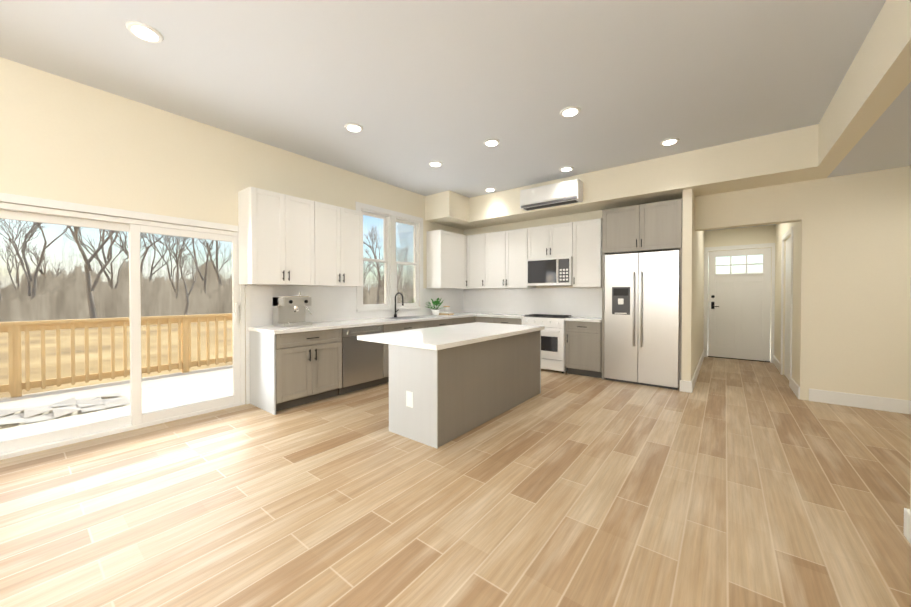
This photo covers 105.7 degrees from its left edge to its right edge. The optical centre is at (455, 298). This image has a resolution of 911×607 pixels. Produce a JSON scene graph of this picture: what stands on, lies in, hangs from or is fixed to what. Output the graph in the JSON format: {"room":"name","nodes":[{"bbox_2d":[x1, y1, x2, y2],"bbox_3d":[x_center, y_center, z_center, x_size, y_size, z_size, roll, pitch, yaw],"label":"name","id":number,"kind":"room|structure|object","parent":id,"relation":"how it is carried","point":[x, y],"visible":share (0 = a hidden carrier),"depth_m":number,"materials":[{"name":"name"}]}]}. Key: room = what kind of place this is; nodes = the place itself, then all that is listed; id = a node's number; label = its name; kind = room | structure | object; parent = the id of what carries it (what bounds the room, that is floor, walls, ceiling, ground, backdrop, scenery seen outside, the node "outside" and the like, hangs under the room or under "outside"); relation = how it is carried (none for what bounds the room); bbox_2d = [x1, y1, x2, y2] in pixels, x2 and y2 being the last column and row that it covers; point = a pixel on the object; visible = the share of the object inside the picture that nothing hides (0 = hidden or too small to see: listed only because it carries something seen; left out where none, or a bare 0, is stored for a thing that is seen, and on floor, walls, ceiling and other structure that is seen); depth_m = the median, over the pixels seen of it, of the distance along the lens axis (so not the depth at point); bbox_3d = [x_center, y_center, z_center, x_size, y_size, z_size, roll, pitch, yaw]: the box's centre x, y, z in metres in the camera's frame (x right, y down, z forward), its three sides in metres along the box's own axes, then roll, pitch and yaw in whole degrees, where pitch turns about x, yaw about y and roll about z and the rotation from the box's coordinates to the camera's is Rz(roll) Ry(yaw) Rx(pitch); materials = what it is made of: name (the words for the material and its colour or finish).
{"room":"kitchen","nodes":[
{"label":"kitchen","id":0,"kind":"room"},
{"bbox_2d":[0,57,463,403],"bbox_3d":[-2.471,-0.298,3.744,0.150,2.950,8.645,0,1,38],"label":"wall","id":1,"kind":"structure","parent":0,"point":[66,140],"depth_m":3.13,"materials":[{"name":"paint"}]},
{"bbox_2d":[0,202,244,459],"bbox_3d":[-2.913,0.237,3.142,0.122,1.894,1.788,0,1,38],"label":"sliding door","id":2,"kind":"structure","parent":1,"relation":"in","point":[136,418],"depth_m":3.12,"materials":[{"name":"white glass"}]},
{"bbox_2d":[0,193,250,403],"bbox_3d":[-2.873,0.204,3.101,0.015,1.960,1.905,0,1,38],"label":"door frame","id":3,"kind":"structure","parent":1,"relation":"attached to","point":[27,200],"depth_m":3.13,"materials":[{"name":"white wood"}]},
{"bbox_2d":[238,187,321,285],"bbox_3d":[-1.999,-0.652,3.952,0.328,1.005,0.758,0,1,38],"label":"upper cabinet","id":4,"kind":"object","parent":1,"relation":"attached to","point":[285,239],"depth_m":3.78,"materials":[{"name":"white wood"}]},
{"bbox_2d":[322,203,362,286],"bbox_3d":[-1.604,-0.658,4.458,0.328,1.005,0.758,0,1,38],"label":"upper cabinet","id":5,"kind":"object","parent":1,"relation":"attached to","point":[342,228],"depth_m":4.39,"materials":[{"name":"white wood"}]},
{"bbox_2d":[356,202,424,311],"bbox_3d":[-1.028,-0.600,5.518,0.155,1.575,1.390,0,1,38],"label":"kitchen window","id":6,"kind":"structure","parent":1,"relation":"in","point":[406,226],"depth_m":5.58,"materials":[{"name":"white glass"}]},
{"bbox_2d":[427,230,465,288],"bbox_3d":[-0.125,-0.678,6.304,0.385,1.005,0.773,0,1,38],"label":"upper cabinet","id":7,"kind":"object","parent":1,"relation":"attached to","point":[446,250],"depth_m":6.08,"materials":[{"name":"white wood"}]},
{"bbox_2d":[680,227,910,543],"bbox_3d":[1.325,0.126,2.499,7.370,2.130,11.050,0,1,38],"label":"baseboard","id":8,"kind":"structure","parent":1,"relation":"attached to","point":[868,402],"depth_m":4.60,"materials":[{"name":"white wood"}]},
{"bbox_2d":[0,0,885,197],"bbox_3d":[-0.476,-1.816,2.169,5.214,0.120,8.645,0,1,38],"label":"ceiling","id":9,"kind":"structure","parent":0,"point":[413,88],"depth_m":2.68,"materials":[{"name":"paint"}]},
{"bbox_2d":[125,21,163,42],"bbox_3d":[-2.049,-1.750,2.279,0.189,0.014,0.189,0,1,32],"label":"recessed light","id":10,"kind":"object","parent":9,"relation":"in","point":[144,31],"depth_m":2.26,"materials":[{"name":"white plastic"}]},
{"bbox_2d":[344,123,362,131],"bbox_3d":[-1.055,-1.764,3.583,0.189,0.014,0.189,0,1,-1],"label":"recessed light","id":11,"kind":"object","parent":9,"relation":"in","point":[352,127],"depth_m":3.56,"materials":[{"name":"white plastic"}]},
{"bbox_2d":[428,161,442,166],"bbox_3d":[-0.265,-1.775,4.578,0.189,0.014,0.189,0,1,-1],"label":"recessed light","id":12,"kind":"object","parent":9,"relation":"in","point":[433,163],"depth_m":4.56,"materials":[{"name":"white plastic"}]},
{"bbox_2d":[485,188,495,191],"bbox_3d":[0.574,-1.787,5.699,0.189,0.014,0.189,0,1,29],"label":"recessed light","id":13,"kind":"object","parent":9,"relation":"in","point":[487,189],"depth_m":5.66,"materials":[{"name":"white plastic"}]},
{"bbox_2d":[483,139,499,146],"bbox_3d":[0.413,-1.768,3.934,0.189,0.014,0.189,0,1,-1],"label":"recessed light","id":14,"kind":"object","parent":9,"relation":"in","point":[489,142],"depth_m":3.91,"materials":[{"name":"white plastic"}]},
{"bbox_2d":[559,166,572,171],"bbox_3d":[1.529,-1.777,4.762,0.189,0.014,0.189,0,1,29],"label":"recessed light","id":15,"kind":"object","parent":9,"relation":"in","point":[568,168],"depth_m":4.75,"materials":[{"name":"white plastic"}]},
{"bbox_2d":[560,106,580,116],"bbox_3d":[1.086,-1.760,3.269,0.189,0.014,0.189,0,1,14],"label":"recessed light","id":16,"kind":"object","parent":9,"relation":"in","point":[570,111],"depth_m":3.25,"materials":[{"name":"white plastic"}]},
{"bbox_2d":[660,138,679,145],"bbox_3d":[2.425,-1.768,3.910,0.189,0.014,0.189,0,1,32],"label":"recessed light","id":17,"kind":"object","parent":9,"relation":"in","point":[670,141],"depth_m":3.88,"materials":[{"name":"white plastic"}]},
{"bbox_2d":[0,357,910,606],"bbox_3d":[1.325,1.241,2.512,7.670,0.100,11.350,0,1,38],"label":"floor","id":18,"kind":"structure","parent":0,"point":[734,483],"depth_m":1.98,"materials":[{"name":"brown wood"}]},
{"bbox_2d":[249,328,341,414],"bbox_3d":[-1.821,0.766,3.976,0.597,0.818,0.790,0,1,38],"label":"base cabinet","id":19,"kind":"object","parent":18,"relation":"on","point":[289,370],"depth_m":3.72,"materials":[{"name":"grey wood"}]},
{"bbox_2d":[248,285,601,333],"bbox_3d":[0.021,0.097,4.551,2.782,0.502,4.007,0,1,38],"label":"countertop","id":20,"kind":"structure","parent":19,"relation":"on","point":[332,308],"depth_m":5.42,"materials":[{"name":"white stone"}]},
{"bbox_2d":[273,291,311,326],"bbox_3d":[-1.864,0.119,4.011,0.364,0.399,0.344,0,1,38],"label":"coffee machine","id":21,"kind":"object","parent":20,"relation":"on","point":[288,311],"visible":1,"depth_m":3.96,"materials":[{"name":"silver metal"}]},
{"bbox_2d":[394,292,403,316],"bbox_3d":[-0.871,0.105,5.423,0.210,0.396,0.104,0,1,38],"label":"faucet","id":22,"kind":"object","parent":20,"relation":"on","point":[395,314],"visible":1,"depth_m":5.43,"materials":[{"name":"black metal"}]},
{"bbox_2d":[424,298,443,314],"bbox_3d":[-0.359,0.142,5.974,0.366,0.309,0.315,0,1,38],"label":"potted plant","id":23,"kind":"object","parent":20,"relation":"on","point":[436,310],"visible":1,"depth_m":5.96,"materials":[{"name":"green plant"}]},
{"bbox_2d":[443,306,449,311],"bbox_3d":[-0.162,0.218,6.322,0.116,0.149,0.116,0,1,38],"label":"canister","id":24,"kind":"object","parent":20,"relation":"on","point":[446,308],"visible":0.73,"depth_m":6.28,"materials":[{"name":"white ceramic"}]},
{"bbox_2d":[439,312,453,314],"bbox_3d":[-0.187,0.273,6.145,0.300,0.044,0.130,0,1,38],"label":"cutting boards","id":25,"kind":"object","parent":20,"relation":"on","point":[446,313],"visible":0.77,"depth_m":6.08,"materials":[{"name":"brown wood"}]},
{"bbox_2d":[338,325,382,394],"bbox_3d":[-1.369,0.760,4.517,0.610,0.818,0.610,0,1,38],"label":"dishwasher","id":26,"kind":"object","parent":18,"relation":"on","point":[362,364],"visible":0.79,"depth_m":4.31,"materials":[{"name":"silver metal"}]},
{"bbox_2d":[379,320,432,384],"bbox_3d":[-0.913,0.753,5.137,0.597,0.818,0.919,0,1,38],"label":"base cabinet","id":27,"kind":"object","parent":18,"relation":"on","point":[420,324],"depth_m":4.73,"materials":[{"name":"grey wood"}]},
{"bbox_2d":[433,318,456,326],"bbox_3d":[-0.476,0.747,5.697,0.597,0.818,0.737,0,1,38],"label":"base cabinet","id":28,"kind":"object","parent":18,"relation":"on","point":[443,322],"depth_m":5.60,"materials":[{"name":"grey wood"}]},
{"bbox_2d":[389,330,540,447],"bbox_3d":[0.227,0.785,3.659,0.570,0.785,1.951,0,1,38],"label":"kitchen island","id":29,"kind":"object","parent":18,"relation":"on","point":[448,383],"depth_m":3.01,"materials":[{"name":"grey wood"}]},
{"bbox_2d":[357,322,544,349],"bbox_3d":[0.081,0.372,3.772,1.005,0.039,2.020,0,1,38],"label":"island countertop","id":30,"kind":"structure","parent":29,"relation":"on","point":[441,337],"depth_m":3.30,"materials":[{"name":"white stone"}]},
{"bbox_2d":[457,316,476,323],"bbox_3d":[-0.015,0.740,6.286,0.597,0.818,0.874,0,1,38],"label":"base cabinet","id":31,"kind":"object","parent":18,"relation":"on","point":[463,320],"depth_m":6.08,"materials":[{"name":"grey wood"}]},
{"bbox_2d":[477,316,492,322],"bbox_3d":[0.634,0.739,6.341,0.399,0.818,0.442,0,1,38],"label":"base cabinet","id":32,"kind":"object","parent":18,"relation":"on","point":[479,319],"depth_m":6.14,"materials":[{"name":"grey wood"}]},
{"bbox_2d":[493,317,521,324],"bbox_3d":[0.986,0.743,6.066,0.608,0.818,0.442,0,1,38],"label":"base cabinet","id":33,"kind":"object","parent":18,"relation":"on","point":[517,321],"depth_m":5.86,"materials":[{"name":"grey wood"}]},
{"bbox_2d":[522,314,570,372],"bbox_3d":[1.491,0.716,5.626,0.714,0.880,0.511,0,1,38],"label":"range","id":34,"kind":"object","parent":18,"relation":"on","point":[553,345],"visible":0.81,"depth_m":5.38,"materials":[{"name":"white metal"}]},
{"bbox_2d":[565,321,601,377],"bbox_3d":[2.008,0.751,5.268,0.525,0.818,0.442,0,1,38],"label":"base cabinet","id":35,"kind":"object","parent":18,"relation":"on","point":[583,340],"depth_m":5.09,"materials":[{"name":"grey wood"}]},
{"bbox_2d":[604,250,679,389],"bbox_3d":[2.580,0.278,4.775,0.888,1.775,0.491,0,1,38],"label":"refrigerator","id":36,"kind":"object","parent":18,"relation":"on","point":[641,319],"visible":0.96,"depth_m":4.59,"materials":[{"name":"silver metal"}]},
{"bbox_2d":[602,199,682,390],"bbox_3d":[2.585,-0.044,4.787,0.956,2.420,0.474,0,1,38],"label":"surround","id":37,"kind":"object","parent":18,"relation":"on","point":[652,227],"visible":0.88,"depth_m":4.59,"materials":[{"name":"grey wood"}]},
{"bbox_2d":[464,179,815,400],"bbox_3d":[3.179,-0.309,4.720,7.490,2.950,0.150,0,1,38],"label":"wall","id":38,"kind":"structure","parent":0,"point":[788,205],"depth_m":4.36,"materials":[{"name":"paint"}]},
{"bbox_2d":[466,233,489,288],"bbox_3d":[0.473,-0.680,6.484,0.488,1.005,0.390,0,1,38],"label":"upper cabinet","id":39,"kind":"object","parent":38,"relation":"attached to","point":[477,245],"depth_m":6.37,"materials":[{"name":"white wood"}]},
{"bbox_2d":[490,227,535,288],"bbox_3d":[0.969,-0.676,6.137,0.956,1.005,0.327,0,1,38],"label":"upper cabinet","id":40,"kind":"object","parent":38,"relation":"attached to","point":[509,250],"depth_m":5.97,"materials":[{"name":"white wood"}]},
{"bbox_2d":[520,179,582,210],"bbox_3d":[1.412,-1.522,5.150,0.900,0.292,0.213,0,1,38],"label":"mini-split unit","id":41,"kind":"object","parent":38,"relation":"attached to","point":[557,194],"visible":1,"depth_m":5.04,"materials":[{"name":"white plastic"}]},
{"bbox_2d":[530,222,573,258],"bbox_3d":[1.596,-0.908,5.644,0.750,0.530,0.327,0,1,38],"label":"upper cabinet","id":42,"kind":"object","parent":38,"relation":"attached to","point":[555,240],"depth_m":5.48,"materials":[{"name":"white wood"}]},
{"bbox_2d":[526,256,572,285],"bbox_3d":[1.571,-0.421,5.618,0.740,0.435,0.406,0,1,38],"label":"microwave","id":43,"kind":"object","parent":42,"relation":"attached to","point":[556,271],"visible":0.98,"depth_m":5.46,"materials":[{"name":"white metal"}]},
{"bbox_2d":[573,218,601,286],"bbox_3d":[2.034,-0.667,5.304,0.478,1.005,0.327,0,1,38],"label":"upper cabinet","id":44,"kind":"object","parent":38,"relation":"attached to","point":[587,261],"depth_m":5.15,"materials":[{"name":"white wood"}]},
{"bbox_2d":[708,248,770,361],"bbox_3d":[5.266,0.124,6.430,0.900,2.044,0.082,0,1,38],"label":"front door","id":45,"kind":"structure","parent":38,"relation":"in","point":[739,316],"depth_m":6.42,"materials":[{"name":"white wood"}]},
{"bbox_2d":[425,82,910,230],"bbox_3d":[3.074,-1.532,4.598,7.520,0.499,5.860,0,1,38],"label":"soffit","id":46,"kind":"structure","parent":0,"point":[791,156],"depth_m":4.12,"materials":[{"name":"paint"}]},
{"bbox_2d":[681,189,695,380],"bbox_3d":[3.014,-0.091,4.471,0.100,2.520,0.440,0,1,38],"label":"wall","id":47,"kind":"structure","parent":0,"point":[688,350],"depth_m":4.31,"materials":[{"name":"paint"}]},
{"bbox_2d":[812,0,910,510],"bbox_3d":[1.302,-0.260,0.349,0.150,2.950,7.940,0,1,38],"label":"wall","id":48,"kind":"structure","parent":0,"point":[861,257],"depth_m":3.62,"materials":[{"name":"paint"}]},
{"label":"outside","id":49,"kind":"structure","parent":0,"visible":0},
{"bbox_2d":[0,320,232,397],"bbox_3d":[-113.744,1.098,101.432,295.480,0.100,620.000,0,1,38],"label":"ground","id":50,"kind":"structure","parent":49,"point":[50,359],"depth_m":13.09,"materials":[{"name":"brown plant"}]},
{"bbox_2d":[0,365,232,440],"bbox_3d":[-4.355,1.710,3.942,3.025,0.830,8.100,0,1,38],"label":"deck","id":51,"kind":"object","parent":50,"relation":"on","point":[185,378],"depth_m":4.52,"materials":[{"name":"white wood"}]},
{"bbox_2d":[0,393,129,424],"bbox_3d":[-4.595,1.266,3.934,0.750,0.050,1.200,0,1,38],"label":"tarp","id":52,"kind":"object","parent":51,"relation":"on","point":[32,411],"depth_m":3.94,"materials":[{"name":"white plastic"}]},
{"bbox_2d":[0,313,232,397],"bbox_3d":[-5.507,0.795,4.832,0.140,0.979,8.140,0,1,38],"label":"deck railing","id":53,"kind":"object","parent":51,"relation":"on","point":[73,325],"depth_m":5.10,"materials":[{"name":"brown wood"}]},
{"bbox_2d":[0,219,403,321],"bbox_3d":[-14.792,-8.522,68.406,36.947,20.031,330.000,0,1,38],"label":"trees","id":54,"kind":"object","parent":50,"relation":"on","point":[78,285],"depth_m":31.20,"materials":[{"name":"brown plant"}]}
]}

